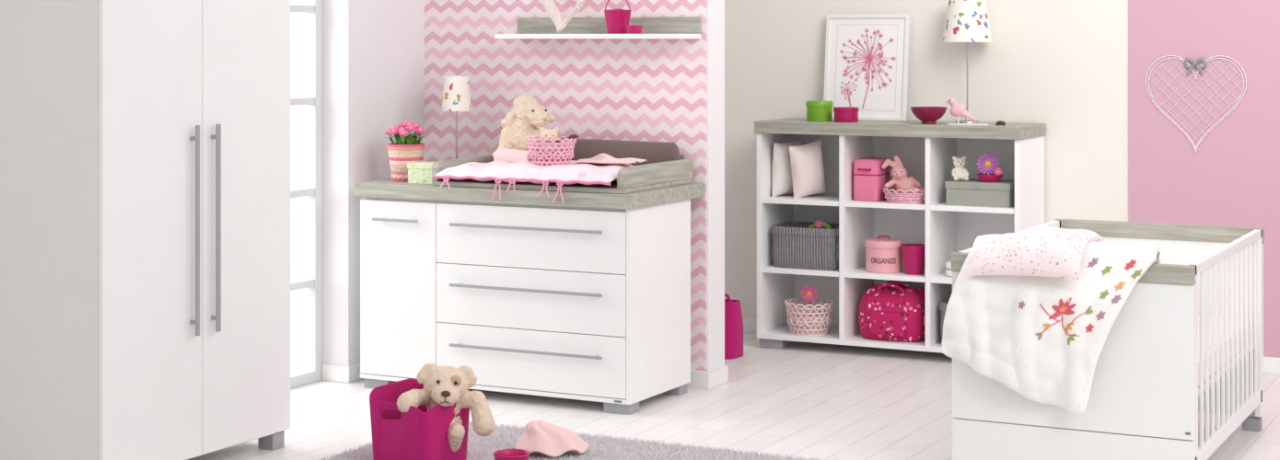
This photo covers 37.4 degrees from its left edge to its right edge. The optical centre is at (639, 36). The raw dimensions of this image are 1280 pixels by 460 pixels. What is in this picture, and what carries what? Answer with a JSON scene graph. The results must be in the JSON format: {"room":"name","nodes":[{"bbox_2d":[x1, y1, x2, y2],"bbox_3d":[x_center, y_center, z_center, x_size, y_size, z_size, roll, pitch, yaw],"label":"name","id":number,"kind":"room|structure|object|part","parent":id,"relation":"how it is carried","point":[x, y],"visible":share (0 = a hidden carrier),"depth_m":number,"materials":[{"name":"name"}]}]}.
{"room":"children's room","nodes":[
{"label":"children's room","id":0,"kind":"room"},
{"bbox_2d":[290,0,424,374],"bbox_3d":[-2.928,0.200,5.766,0.420,2.700,10.580,0,0,27],"label":"wall","id":1,"kind":"structure","parent":0,"point":[373,51],"depth_m":8.57,"materials":[{"name":"white paint"}]},
{"bbox_2d":[290,0,322,388],"bbox_3d":[-1.848,0.375,7.769,0.050,2.348,1.728,0,0,27],"label":"window","id":2,"kind":"structure","parent":1,"relation":"in","point":[313,192],"depth_m":8.49,"materials":[{"name":"paint"}]},
{"bbox_2d":[321,363,364,383],"bbox_3d":[-1.229,1.512,8.751,0.150,0.075,0.613,0,0,27],"label":"baseboard","id":3,"kind":"structure","parent":1,"relation":"attached to","point":[331,373],"depth_m":8.48,"materials":[{"name":"white paint"}]},
{"bbox_2d":[424,0,724,372],"bbox_3d":[-0.324,0.200,8.745,1.490,2.700,0.180,0,0,27],"label":"wall","id":4,"kind":"structure","parent":0,"point":[621,89],"depth_m":8.55,"materials":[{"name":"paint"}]},
{"bbox_2d":[494,16,701,38],"bbox_3d":[-0.195,-0.040,8.454,0.935,0.097,0.220,0,0,27],"label":"wall shelf","id":5,"kind":"object","parent":4,"relation":"attached to","point":[667,27],"visible":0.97,"depth_m":8.44,"materials":[{"name":"white paint"}]},
{"bbox_2d":[543,0,586,32],"bbox_3d":[-0.341,-0.136,8.526,0.218,0.230,0.102,0,0,27],"label":"heart","id":6,"kind":"object","parent":5,"relation":"on","point":[561,22],"visible":1,"depth_m":8.50,"materials":[{"name":"fabric"}]},
{"bbox_2d":[603,0,631,34],"bbox_3d":[-0.099,-0.099,8.394,0.129,0.172,0.126,0,0,27],"label":"bucket","id":7,"kind":"object","parent":5,"relation":"on","point":[617,20],"visible":1,"depth_m":8.35,"materials":[{"name":"plastic"}]},
{"bbox_2d":[626,24,642,34],"bbox_3d":[-0.024,-0.032,8.299,0.076,0.038,0.076,0,0,27],"label":"pot","id":8,"kind":"object","parent":5,"relation":"on","point":[631,29],"visible":1,"depth_m":8.27,"materials":[{"name":"ceramic"}]},
{"bbox_2d":[687,365,728,389],"bbox_3d":[-0.317,1.512,8.742,1.505,0.075,0.204,0,0,27],"label":"baseboard","id":9,"kind":"structure","parent":4,"relation":"attached to","point":[699,379],"depth_m":8.34,"materials":[{"name":"white paint"}]},
{"bbox_2d":[187,332,1279,459],"bbox_3d":[0.404,1.575,4.177,8.100,0.050,10.800,0,0,27],"label":"floor","id":10,"kind":"structure","parent":0,"point":[807,400],"depth_m":7.77,"materials":[{"name":"white wood"}]},
{"bbox_2d":[0,0,290,459],"bbox_3d":[-1.791,0.499,6.824,0.615,2.101,1.002,0,0,27],"label":"wardrobe","id":11,"kind":"object","parent":10,"relation":"on","point":[145,145],"visible":1,"depth_m":6.45,"materials":[{"name":"white paint"}]},
{"bbox_3d":[-1.673,0.469,6.481,0.020,2.027,0.496,0,0,27],"label":"door","id":12,"kind":"part","parent":11,"relation":"part of","materials":[{"name":"white paint"}]},
{"bbox_3d":[-1.562,0.680,6.635,0.035,0.740,0.018,0,0,27],"label":"handle","id":13,"kind":"part","parent":11,"relation":"part of","materials":[{"name":"grey metal"}]},
{"bbox_3d":[-1.512,0.680,6.734,0.035,0.740,0.018,0,0,27],"label":"handle","id":14,"kind":"part","parent":11,"relation":"part of","materials":[{"name":"grey metal"}]},
{"bbox_3d":[-1.444,0.469,6.927,0.020,2.027,0.498,0,0,27],"label":"door","id":15,"kind":"part","parent":11,"relation":"part of","materials":[{"name":"white paint"}]},
{"bbox_2d":[354,178,704,415],"bbox_3d":[-0.491,1.097,8.316,1.375,0.905,0.716,0,0,27],"label":"dresser","id":16,"kind":"object","parent":10,"relation":"on","point":[587,296],"visible":0.94,"depth_m":7.99,"materials":[{"name":"white paint"}]},
{"bbox_3d":[-1.060,0.798,8.226,0.235,0.013,0.036,0,0,27],"label":"handle","id":17,"kind":"part","parent":16,"relation":"part of","materials":[{"name":"grey metal"}]},
{"bbox_3d":[-1.053,1.101,8.254,0.397,0.766,0.020,0,0,27],"label":"door","id":18,"kind":"part","parent":16,"relation":"part of","materials":[{"name":"white paint"}]},
{"bbox_2d":[387,142,424,182],"bbox_3d":[-1.047,0.562,8.464,0.168,0.166,0.168,0,0,27],"label":"pot","id":19,"kind":"object","parent":16,"relation":"on","point":[400,154],"depth_m":8.40,"materials":[{"name":"ceramic"}]},
{"bbox_2d":[384,121,430,182],"bbox_3d":[-1.048,0.511,8.477,0.183,0.267,0.207,0,0,-39],"label":"potted plant","id":20,"kind":"object","parent":16,"relation":"on","point":[406,149],"visible":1,"depth_m":8.41,"materials":[{"name":"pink plant"}]},
{"bbox_2d":[389,128,397,135],"bbox_3d":[-1.097,0.422,8.427,0.041,0.031,0.030,0,0,27],"label":"flower","id":21,"kind":"object","parent":20,"relation":"on","point":[394,131],"depth_m":8.42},
{"bbox_2d":[398,129,407,137],"bbox_3d":[-1.049,0.428,8.393,0.039,0.032,0.030,0,0,27],"label":"flower","id":22,"kind":"object","parent":20,"relation":"on","point":[402,133],"depth_m":8.39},
{"bbox_2d":[407,124,415,131],"bbox_3d":[-1.019,0.406,8.416,0.038,0.031,0.034,0,0,27],"label":"flower","id":23,"kind":"object","parent":20,"relation":"on","point":[410,127],"depth_m":8.41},
{"bbox_2d":[416,127,424,133],"bbox_3d":[-0.983,0.418,8.454,0.036,0.029,0.037,0,0,27],"label":"flower","id":24,"kind":"object","parent":20,"relation":"on","point":[419,130],"depth_m":8.45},
{"bbox_2d":[407,162,435,185],"bbox_3d":[-0.934,0.600,8.322,0.136,0.090,0.126,0,0,27],"label":"trinket box","id":25,"kind":"object","parent":16,"relation":"on","point":[418,172],"visible":0.7,"depth_m":8.27,"materials":[{"name":"green cardboard"}]},
{"bbox_3d":[-0.934,0.567,8.322,0.136,0.024,0.126,0,0,27],"label":"lid","id":26,"kind":"part","parent":25,"relation":"part of","materials":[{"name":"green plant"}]},
{"bbox_2d":[441,75,471,159],"bbox_3d":[-0.844,0.412,8.697,0.140,0.465,0.140,0,0,27],"label":"table lamp","id":27,"kind":"object","parent":16,"relation":"on","point":[456,90],"visible":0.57,"depth_m":8.65,"materials":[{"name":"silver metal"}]},
{"bbox_3d":[-0.844,0.260,8.697,0.140,0.160,0.140,0,0,27],"label":"lamp shade","id":28,"kind":"part","parent":27,"relation":"part of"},
{"bbox_3d":[-0.479,0.803,7.928,0.740,0.013,0.036,0,0,27],"label":"handle","id":29,"kind":"part","parent":16,"relation":"part of","materials":[{"name":"grey metal"}]},
{"bbox_3d":[-0.479,1.062,7.928,0.740,0.013,0.036,0,0,27],"label":"handle","id":30,"kind":"part","parent":16,"relation":"part of","materials":[{"name":"grey metal"}]},
{"bbox_3d":[-0.479,1.319,7.928,0.740,0.013,0.036,0,0,27],"label":"handle","id":31,"kind":"part","parent":16,"relation":"part of","materials":[{"name":"grey metal"}]},
{"bbox_3d":[-0.464,0.846,7.952,0.921,0.256,0.020,0,0,27],"label":"drawer","id":32,"kind":"part","parent":16,"relation":"part of","materials":[{"name":"white paint"}]},
{"bbox_3d":[-0.464,1.103,7.952,0.921,0.254,0.020,0,0,27],"label":"drawer","id":33,"kind":"part","parent":16,"relation":"part of","materials":[{"name":"white paint"}]},
{"bbox_3d":[-0.464,1.359,7.952,0.921,0.250,0.020,0,0,27],"label":"drawer","id":34,"kind":"part","parent":16,"relation":"part of","materials":[{"name":"white paint"}]},
{"bbox_2d":[431,154,693,194],"bbox_3d":[-0.333,0.582,8.255,0.940,0.124,0.660,0,0,27],"label":"changing table top","id":35,"kind":"object","parent":16,"relation":"on","point":[646,177],"visible":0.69,"depth_m":8.03,"materials":[{"name":"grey wood"}]},
{"bbox_3d":[-0.738,0.582,8.463,0.030,0.087,0.660,0,0,27],"label":"panel","id":36,"kind":"part","parent":35,"relation":"part of","materials":[{"name":"brown wood"}]},
{"bbox_2d":[432,160,633,203],"bbox_3d":[-0.388,0.610,8.172,0.862,0.161,0.567,0,0,27],"label":"mat","id":37,"kind":"object","parent":35,"relation":"in","point":[499,171],"visible":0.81,"depth_m":7.97,"materials":[{"name":"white fabric"}]},
{"bbox_2d":[492,149,534,162],"bbox_3d":[-0.540,0.520,8.181,0.076,0.066,0.240,0,0,-43],"label":"rolled blanket","id":38,"kind":"object","parent":37,"relation":"on","point":[512,156],"visible":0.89,"depth_m":8.16,"materials":[{"name":"fabric"}]},
{"bbox_2d":[493,94,555,161],"bbox_3d":[-0.510,0.417,8.398,0.242,0.318,0.280,0,0,6],"label":"sheep","id":39,"kind":"object","parent":37,"relation":"on","point":[520,123],"visible":0.59,"depth_m":8.40},
{"bbox_2d":[525,136,576,166],"bbox_3d":[-0.380,0.493,8.099,0.217,0.128,0.216,0,0,27],"label":"basket","id":40,"kind":"object","parent":37,"relation":"on","point":[564,154],"visible":0.94,"depth_m":8.02,"materials":[{"name":"pink fabric"}]},
{"bbox_2d":[539,127,558,150],"bbox_3d":[-0.389,0.476,8.115,0.083,0.176,0.084,0,0,44],"label":"teddy bear","id":41,"kind":"object","parent":40,"relation":"in","point":[546,133],"visible":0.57,"depth_m":8.09},
{"bbox_2d":[554,134,578,142],"bbox_3d":[-0.314,0.437,8.065,0.115,0.042,0.024,0,0,27],"label":"brush","id":42,"kind":"object","parent":40,"relation":"in","point":[574,136],"visible":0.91,"depth_m":8.04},
{"bbox_2d":[571,153,646,163],"bbox_3d":[-0.134,0.519,8.097,0.281,0.040,0.222,0,0,19],"label":"cloth","id":43,"kind":"object","parent":37,"relation":"on","point":[601,158],"visible":1,"depth_m":8.04,"materials":[{"name":"fabric"}]},
{"bbox_3d":[-0.333,0.634,8.255,0.940,0.019,0.660,0,0,27],"label":"board","id":44,"kind":"part","parent":35,"relation":"part of","materials":[{"name":"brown wood"}]},
{"bbox_2d":[558,139,679,165],"bbox_3d":[-0.217,0.532,8.482,0.860,0.144,0.090,0,0,27],"label":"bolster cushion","id":45,"kind":"object","parent":35,"relation":"on","point":[653,152],"visible":0.27,"depth_m":8.35,"materials":[{"name":"fabric"}]},
{"bbox_3d":[0.070,0.582,8.048,0.033,0.087,0.660,0,0,27],"label":"panel","id":46,"kind":"part","parent":35,"relation":"part of","materials":[{"name":"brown wood"}]},
{"bbox_3d":[-0.189,0.573,8.541,0.877,0.105,0.020,0,0,27],"label":"panel","id":47,"kind":"part","parent":35,"relation":"part of","materials":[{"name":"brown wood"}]},
{"bbox_2d":[319,420,841,459],"bbox_3d":[-0.262,1.530,6.468,1.940,0.037,1.474,0,0,27],"label":"shag rug","id":48,"kind":"object","parent":10,"relation":"on","point":[479,448],"visible":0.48,"depth_m":6.94,"materials":[{"name":"carpet"}]},
{"bbox_2d":[369,378,469,459],"bbox_3d":[-0.784,1.384,6.744,0.276,0.272,0.276,0,0,33],"label":"bin","id":49,"kind":"object","parent":48,"relation":"on","point":[419,434],"visible":0.73,"depth_m":6.65,"materials":[{"name":"plastic"}]},
{"bbox_2d":[396,363,495,452],"bbox_3d":[-0.698,1.320,6.694,0.344,0.323,0.207,0,0,-24],"label":"teddy bear","id":50,"kind":"object","parent":49,"relation":"in","point":[445,386],"visible":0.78,"depth_m":6.67},
{"bbox_2d":[493,449,530,459],"bbox_3d":[-0.450,1.494,6.629,0.130,0.071,0.130,0,0,27],"label":"tub","id":51,"kind":"object","parent":48,"relation":"on","point":[504,454],"visible":1,"depth_m":6.66,"materials":[{"name":"plastic"}]},
{"bbox_2d":[512,420,589,457],"bbox_3d":[-0.329,1.459,6.892,0.289,0.119,0.184,0,0,0],"label":"cloth","id":52,"kind":"object","parent":48,"relation":"on","point":[550,440],"visible":0.97,"depth_m":6.85,"materials":[{"name":"fabric"}]},
{"bbox_2d":[724,293,743,360],"bbox_3d":[0.388,1.389,9.178,0.216,0.323,0.170,0,0,27],"label":"bag","id":53,"kind":"object","parent":10,"relation":"on","point":[733,316],"visible":0.38,"depth_m":9.10,"materials":[{"name":"fabric"}]},
{"bbox_3d":[0.383,1.260,9.134,0.144,0.066,0.008,0,0,27],"label":"handle","id":54,"kind":"part","parent":53,"relation":"part of","materials":[{"name":"fabric"}]},
{"bbox_2d":[754,117,1046,353],"bbox_3d":[1.268,0.985,9.285,1.350,1.130,0.446,0,0,27],"label":"bookcase","id":55,"kind":"object","parent":10,"relation":"on","point":[926,152],"visible":0.6,"depth_m":9.30,"materials":[{"name":"white paint"}]},
{"bbox_2d":[771,139,802,197],"bbox_3d":[0.741,0.663,9.514,0.206,0.288,0.112,0,0,-41],"label":"cushion","id":56,"kind":"object","parent":55,"relation":"on","point":[782,181],"visible":0.75,"depth_m":9.46,"materials":[{"name":"white fabric"}]},
{"bbox_3d":[0.882,0.815,9.489,0.410,0.024,0.410,0,0,27],"label":"shelf","id":57,"kind":"part","parent":55,"relation":"part of","materials":[{"name":"white paint"}]},
{"bbox_3d":[0.882,1.160,9.489,0.410,0.024,0.410,0,0,27],"label":"shelf","id":58,"kind":"part","parent":55,"relation":"part of","materials":[{"name":"white paint"}]},
{"bbox_2d":[771,221,838,270],"bbox_3d":[0.862,1.045,9.451,0.373,0.205,0.290,0,0,27],"label":"basket","id":59,"kind":"object","parent":55,"relation":"on","point":[796,245],"visible":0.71,"depth_m":9.32,"materials":[{"name":"wicker"}]},
{"bbox_2d":[808,221,831,229],"bbox_3d":[0.889,0.952,9.382,0.124,0.082,0.031,0,0,27],"label":"flower","id":60,"kind":"object","parent":59,"relation":"in","point":[818,224],"visible":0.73,"depth_m":9.38,"materials":[{"name":"plant"}]},
{"bbox_3d":[0.886,0.932,9.378,0.040,0.043,0.022,0,0,27],"label":"flower","id":61,"kind":"part","parent":60,"relation":"part of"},
{"bbox_2d":[788,139,826,197],"bbox_3d":[0.836,0.663,9.425,0.233,0.307,0.117,0,0,-43],"label":"cushion","id":62,"kind":"object","parent":55,"relation":"on","point":[807,161],"visible":1,"depth_m":9.38,"materials":[{"name":"fabric"}]},
{"bbox_2d":[784,298,834,336],"bbox_3d":[0.842,1.396,9.405,0.247,0.162,0.246,0,0,27],"label":"basket","id":63,"kind":"object","parent":55,"relation":"in","point":[801,323],"visible":1,"depth_m":9.33,"materials":[{"name":"wicker"}]},
{"bbox_2d":[800,285,818,316],"bbox_3d":[0.842,1.350,9.408,0.089,0.230,0.036,0,0,0],"label":"flower","id":64,"kind":"object","parent":63,"relation":"in","point":[809,294],"visible":1,"depth_m":9.40,"materials":[{"name":"pink plant"}]},
{"bbox_3d":[0.842,1.279,9.400,0.081,0.089,0.039,0,0,27],"label":"flower","id":65,"kind":"part","parent":64,"relation":"part of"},
{"bbox_2d":[805,100,833,121],"bbox_3d":[0.895,0.370,9.423,0.133,0.100,0.133,0,0,27],"label":"round tin","id":66,"kind":"object","parent":55,"relation":"on","point":[817,110],"visible":1,"depth_m":9.37,"materials":[{"name":"metal"}]},
{"bbox_3d":[0.895,0.335,9.423,0.133,0.030,0.133,0,0,27],"label":"lid","id":67,"kind":"part","parent":66,"relation":"part of","materials":[{"name":"metal"}]},
{"bbox_2d":[833,106,859,122],"bbox_3d":[1.016,0.384,9.316,0.125,0.073,0.125,0,0,27],"label":"round tin","id":68,"kind":"object","parent":55,"relation":"on","point":[842,114],"visible":1,"depth_m":9.27,"materials":[{"name":"metal"}]},
{"bbox_3d":[1.016,0.358,9.316,0.125,0.022,0.125,0,0,27],"label":"lid","id":69,"kind":"part","parent":68,"relation":"part of","materials":[{"name":"metal"}]},
{"bbox_2d":[823,13,909,121],"bbox_3d":[1.141,0.154,9.537,0.440,0.537,0.077,0,0,27],"label":"framed picture","id":70,"kind":"object","parent":55,"relation":"on","point":[866,56],"visible":0.98,"depth_m":9.53,"materials":[{"name":"paper"}]},
{"bbox_2d":[853,157,889,201],"bbox_3d":[1.137,0.701,9.300,0.139,0.203,0.216,0,0,27],"label":"storage box","id":71,"kind":"object","parent":55,"relation":"on","point":[870,179],"visible":0.91,"depth_m":9.22,"materials":[{"name":"pink metal"}]},
{"bbox_3d":[1.093,0.647,9.215,0.070,0.010,0.025,0,0,27],"label":"handle","id":72,"kind":"part","parent":71,"relation":"part of","materials":[{"name":"plastic"}]},
{"bbox_2d":[864,235,903,273],"bbox_3d":[1.194,1.061,9.247,0.184,0.174,0.184,0,0,27],"label":"tin","id":73,"kind":"object","parent":55,"relation":"on","point":[882,255],"visible":1,"depth_m":9.17,"materials":[{"name":"metal"}]},
{"bbox_3d":[1.194,1.010,9.247,0.184,0.038,0.184,0,0,27],"label":"lid","id":74,"kind":"part","parent":73,"relation":"part of","materials":[{"name":"metal"}]},
{"bbox_3d":[1.194,0.984,9.247,0.068,0.021,0.008,0,0,27],"label":"knob","id":75,"kind":"part","parent":73,"relation":"part of","materials":[{"name":"plastic"}]},
{"bbox_3d":[1.271,0.815,9.289,0.410,0.024,0.410,0,0,27],"label":"shelf","id":76,"kind":"part","parent":55,"relation":"part of","materials":[{"name":"white paint"}]},
{"bbox_3d":[1.271,1.160,9.289,0.410,0.024,0.410,0,0,27],"label":"shelf","id":77,"kind":"part","parent":55,"relation":"part of","materials":[{"name":"white paint"}]},
{"bbox_2d":[859,280,925,342],"bbox_3d":[1.246,1.335,9.238,0.340,0.280,0.250,0,0,27],"label":"floral bag","id":78,"kind":"object","parent":55,"relation":"in","point":[890,311],"visible":0.98,"depth_m":9.14,"materials":[{"name":"fabric"}]},
{"bbox_3d":[1.217,1.226,9.178,0.143,0.062,0.030,0,0,27],"label":"handle","id":79,"kind":"part","parent":78,"relation":"part of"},
{"bbox_3d":[1.258,1.226,9.258,0.143,0.062,0.030,0,0,27],"label":"handle","id":80,"kind":"part","parent":78,"relation":"part of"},
{"bbox_2d":[883,186,925,204],"bbox_3d":[1.300,0.769,9.170,0.241,0.073,0.240,0,0,27],"label":"basket","id":81,"kind":"object","parent":55,"relation":"in","point":[892,196],"visible":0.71,"depth_m":9.07,"materials":[{"name":"pink wicker"}]},
{"bbox_2d":[881,155,925,193],"bbox_3d":[1.298,0.675,9.169,0.250,0.197,0.138,0,0,33],"label":"plush bunny","id":82,"kind":"object","parent":81,"relation":"in","point":[899,173],"visible":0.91,"depth_m":9.17,"materials":[{"name":"fabric"}]},
{"bbox_2d":[900,244,925,275],"bbox_3d":[1.327,1.077,9.145,0.132,0.140,0.132,0,0,27],"label":"cup","id":83,"kind":"object","parent":55,"relation":"on","point":[913,255],"visible":0.92,"depth_m":9.10,"materials":[{"name":"plastic"}]},
{"bbox_2d":[910,106,947,124],"bbox_3d":[1.394,0.380,9.122,0.176,0.080,0.176,0,0,27],"label":"bowl","id":84,"kind":"object","parent":55,"relation":"on","point":[928,115],"visible":1,"depth_m":9.07,"materials":[{"name":"ceramic"}]},
{"bbox_3d":[1.659,1.160,9.090,0.410,0.024,0.410,0,0,27],"label":"shelf","id":85,"kind":"part","parent":55,"relation":"part of","materials":[{"name":"white paint"}]},
{"bbox_2d":[939,298,949,341],"bbox_3d":[1.639,1.373,9.052,0.373,0.205,0.290,0,0,27],"label":"basket","id":86,"kind":"object","parent":55,"relation":"on","point":[943,305],"visible":0.08,"depth_m":9.02,"materials":[{"name":"fabric"}]},
{"bbox_2d":[945,260,952,277],"bbox_3d":[1.621,1.113,9.061,0.280,0.069,0.220,0,0,27],"label":"towel stack","id":87,"kind":"object","parent":55,"relation":"on","point":[948,273],"visible":0.2,"depth_m":9.02,"materials":[{"name":"white fabric"}]},
{"bbox_2d":[945,260,951,269],"bbox_3d":[1.621,1.095,9.061,0.280,0.034,0.220,0,0,27],"label":"towel","id":88,"kind":"object","parent":87,"relation":"on","point":[948,264],"depth_m":9.02,"materials":[{"name":"white fabric"}]},
{"bbox_2d":[945,268,952,277],"bbox_3d":[1.621,1.131,9.061,0.280,0.034,0.220,0,0,27],"label":"towel","id":89,"kind":"object","parent":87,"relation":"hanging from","point":[948,273],"depth_m":9.02,"materials":[{"name":"white fabric"}]},
{"bbox_2d":[942,0,992,123],"bbox_3d":[1.601,0.120,9.240,0.244,0.600,0.244,0,0,27],"label":"table lamp","id":90,"kind":"object","parent":55,"relation":"on","point":[967,21],"visible":0.91,"depth_m":9.15,"materials":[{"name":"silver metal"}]},
{"bbox_3d":[1.601,-0.077,9.240,0.244,0.205,0.244,0,0,27],"label":"lamp shade","id":91,"kind":"part","parent":90,"relation":"part of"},
{"bbox_2d":[945,97,989,125],"bbox_3d":[1.559,0.356,9.014,0.207,0.129,0.056,0,0,19],"label":"bird figurine","id":92,"kind":"object","parent":55,"relation":"on","point":[957,110],"visible":1,"depth_m":9.01,"materials":[{"name":"pink ceramic"}]},
{"bbox_3d":[1.659,0.815,9.090,0.410,0.024,0.410,0,0,27],"label":"shelf","id":93,"kind":"part","parent":55,"relation":"part of","materials":[{"name":"white paint"}]},
{"bbox_2d":[944,178,1014,207],"bbox_3d":[1.647,0.747,9.046,0.318,0.112,0.232,0,0,27],"label":"storage box","id":94,"kind":"object","parent":55,"relation":"on","point":[972,192],"visible":0.81,"depth_m":8.95,"materials":[{"name":"cardboard"}]},
{"bbox_2d":[952,155,968,180],"bbox_3d":[1.532,0.631,9.058,0.084,0.118,0.081,0,0,-3],"label":"teddy bear","id":95,"kind":"object","parent":94,"relation":"on","point":[960,173],"visible":1,"depth_m":9.05},
{"bbox_3d":[1.648,0.708,9.047,0.318,0.034,0.228,0,0,27],"label":"lid","id":96,"kind":"part","parent":94,"relation":"part of","materials":[{"name":"cardboard"}]},
{"bbox_2d":[976,152,1003,182],"bbox_3d":[1.666,0.621,8.993,0.130,0.140,0.128,0,0,27],"label":"flower bowl","id":97,"kind":"object","parent":94,"relation":"on","point":[987,163],"visible":1,"depth_m":8.99,"materials":[{"name":"plastic"}]},
{"bbox_3d":[1.656,0.605,8.992,0.099,0.108,0.047,0,0,27],"label":"flower","id":98,"kind":"part","parent":97,"relation":"part of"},
{"bbox_3d":[1.656,0.605,8.994,0.031,0.031,0.016,0,0,3],"label":"flower","id":99,"kind":"part","parent":97,"relation":"part of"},
{"bbox_3d":[1.665,0.672,8.993,0.128,0.036,0.128,0,0,27],"label":"dish","id":100,"kind":"part","parent":97,"relation":"part of","materials":[{"name":"plastic"}]},
{"bbox_3d":[1.696,0.640,8.951,0.040,0.043,0.022,0,0,27],"label":"flower","id":101,"kind":"part","parent":97,"relation":"part of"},
{"bbox_2d":[995,120,1005,125],"bbox_3d":[1.709,0.409,8.959,0.044,0.022,0.032,0,0,27],"label":"trinket","id":102,"kind":"object","parent":55,"relation":"on","point":[999,122],"visible":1,"depth_m":8.95},
{"bbox_2d":[951,218,1264,459],"bbox_3d":[1.770,1.151,7.011,0.824,0.797,1.422,0,0,27],"label":"crib","id":103,"kind":"object","parent":10,"relation":"on","point":[1145,382],"visible":0.66,"depth_m":6.45,"materials":[{"name":"white paint"}]},
{"bbox_3d":[1.417,1.123,7.193,0.024,0.735,1.362,0,0,27],"label":"rail","id":104,"kind":"part","parent":103,"relation":"part of","materials":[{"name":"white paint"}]},
{"bbox_2d":[941,233,1161,415],"bbox_3d":[1.414,0.970,6.464,0.724,0.577,0.372,0,0,27],"label":"duvet","id":105,"kind":"object","parent":103,"relation":"on","point":[1042,339],"visible":0.81,"depth_m":6.33,"materials":[{"name":"fabric"}]},
{"bbox_2d":[1018,301,1024,309],"bbox_3d":[1.280,0.899,6.338,0.005,0.027,0.028,0,0,-44],"label":"flower","id":106,"kind":"object","parent":105,"relation":"on","point":[1021,304],"depth_m":6.34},
{"bbox_2d":[963,227,1105,279],"bbox_3d":[1.337,0.729,6.408,0.412,0.167,0.255,0,0,32],"label":"pillow","id":107,"kind":"object","parent":105,"relation":"on","point":[1056,252],"visible":0.99,"depth_m":6.32,"materials":[{"name":"fabric"}]},
{"bbox_2d":[1048,297,1075,319],"bbox_3d":[1.403,0.902,6.277,0.093,0.077,0.019,0,0,27],"label":"flower","id":108,"kind":"object","parent":105,"relation":"on","point":[1059,308],"depth_m":6.28,"materials":[{"name":"fabric"}]},
{"bbox_3d":[1.410,0.946,6.279,0.177,0.109,0.021,0,0,27],"label":"embroidered stem","id":109,"kind":"part","parent":105,"relation":"part of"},
{"bbox_2d":[1085,324,1093,332],"bbox_3d":[1.488,0.964,6.253,0.027,0.032,0.009,0,0,27],"label":"flower","id":110,"kind":"object","parent":105,"relation":"on","point":[1089,328],"depth_m":6.25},
{"bbox_2d":[1087,257,1098,267],"bbox_3d":[1.508,0.753,6.294,0.034,0.033,0.017,0,0,27],"label":"flower","id":111,"kind":"object","parent":105,"relation":"on","point":[1092,262],"depth_m":6.29,"materials":[{"name":"fabric"}]},
{"bbox_2d":[1096,311,1105,320],"bbox_3d":[1.520,0.921,6.236,0.030,0.032,0.004,0,0,18],"label":"flower","id":112,"kind":"object","parent":105,"relation":"on","point":[1100,315],"depth_m":6.24,"materials":[{"name":"fabric"}]},
{"bbox_2d":[1099,290,1109,299],"bbox_3d":[1.532,0.850,6.240,0.033,0.031,0.011,0,0,12],"label":"flower","id":113,"kind":"object","parent":105,"relation":"on","point":[1103,294],"depth_m":6.24,"materials":[{"name":"fabric"}]},
{"bbox_2d":[1101,266,1112,275],"bbox_3d":[1.548,0.776,6.269,0.036,0.030,0.011,0,0,9],"label":"flower","id":114,"kind":"object","parent":105,"relation":"on","point":[1105,270],"depth_m":6.27,"materials":[{"name":"fabric"}]},
{"bbox_2d":[1111,294,1121,304],"bbox_3d":[1.569,0.865,6.228,0.034,0.032,0.008,0,0,5],"label":"flower","id":115,"kind":"object","parent":105,"relation":"on","point":[1116,299],"depth_m":6.23,"materials":[{"name":"fabric"}]},
{"bbox_2d":[1114,281,1125,290],"bbox_3d":[1.584,0.824,6.236,0.035,0.032,0.009,0,0,6],"label":"flower","id":116,"kind":"object","parent":105,"relation":"on","point":[1118,285],"depth_m":6.23,"materials":[{"name":"fabric"}]},
{"bbox_2d":[1124,259,1136,270],"bbox_3d":[1.618,0.753,6.243,0.040,0.036,0.008,0,0,18],"label":"flower","id":117,"kind":"object","parent":105,"relation":"on","point":[1129,264],"depth_m":6.24,"materials":[{"name":"fabric"}]},
{"bbox_2d":[1130,269,1141,279],"bbox_3d":[1.635,0.783,6.228,0.036,0.033,0.009,0,0,16],"label":"flower","id":118,"kind":"object","parent":105,"relation":"on","point":[1134,273],"depth_m":6.23,"materials":[{"name":"fabric"}]},
{"bbox_3d":[1.453,1.157,6.394,0.820,0.685,0.022,0,0,27],"label":"panel","id":119,"kind":"part","parent":103,"relation":"part of","materials":[{"name":"white paint"}]},
{"bbox_3d":[1.453,0.784,6.394,0.824,0.062,0.034,0,0,27],"label":"rail","id":120,"kind":"part","parent":103,"relation":"part of","materials":[{"name":"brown wood"}]},
{"bbox_3d":[2.088,0.784,7.628,0.824,0.062,0.034,0,0,27],"label":"rail","id":121,"kind":"part","parent":103,"relation":"part of","materials":[{"name":"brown wood"}]},
{"bbox_3d":[2.088,1.157,7.628,0.820,0.685,0.022,0,0,27],"label":"panel","id":122,"kind":"part","parent":103,"relation":"part of","materials":[{"name":"white paint"}]},
{"bbox_2d":[1198,314,1245,386],"bbox_3d":[1.770,1.154,7.011,0.750,0.098,1.340,0,0,27],"label":"mattress","id":123,"kind":"object","parent":103,"relation":"on","point":[1198,315],"visible":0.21,"depth_m":6.93,"materials":[{"name":"white fabric"}]},
{"bbox_3d":[2.124,1.123,6.829,0.024,0.735,1.362,0,0,27],"label":"rail","id":124,"kind":"part","parent":103,"relation":"part of","materials":[{"name":"white paint"}]},
{"bbox_3d":[1.770,1.212,7.011,0.768,0.015,1.350,0,0,27],"label":"board","id":125,"kind":"part","parent":103,"relation":"part of","materials":[{"name":"white paint"}]},
{"bbox_2d":[724,0,1279,358],"bbox_3d":[2.870,0.200,8.812,7.950,2.700,0.162,0,0,27],"label":"wall","id":126,"kind":"structure","parent":0,"point":[1063,65],"depth_m":9.09,"materials":[{"name":"beige paint"}]},
{"bbox_2d":[742,317,1279,374],"bbox_3d":[3.019,1.512,8.643,7.530,0.075,0.026,0,0,27],"label":"baseboard","id":127,"kind":"structure","parent":126,"relation":"attached to","point":[1271,365],"depth_m":8.70,"materials":[{"name":"white paint"}]},
{"bbox_2d":[1144,55,1246,152],"bbox_3d":[2.597,0.315,8.845,0.469,0.459,0.029,0,0,27],"label":"heart","id":128,"kind":"object","parent":126,"relation":"attached to","point":[1203,65],"visible":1,"depth_m":8.85,"materials":[{"name":"metal"}]}
]}

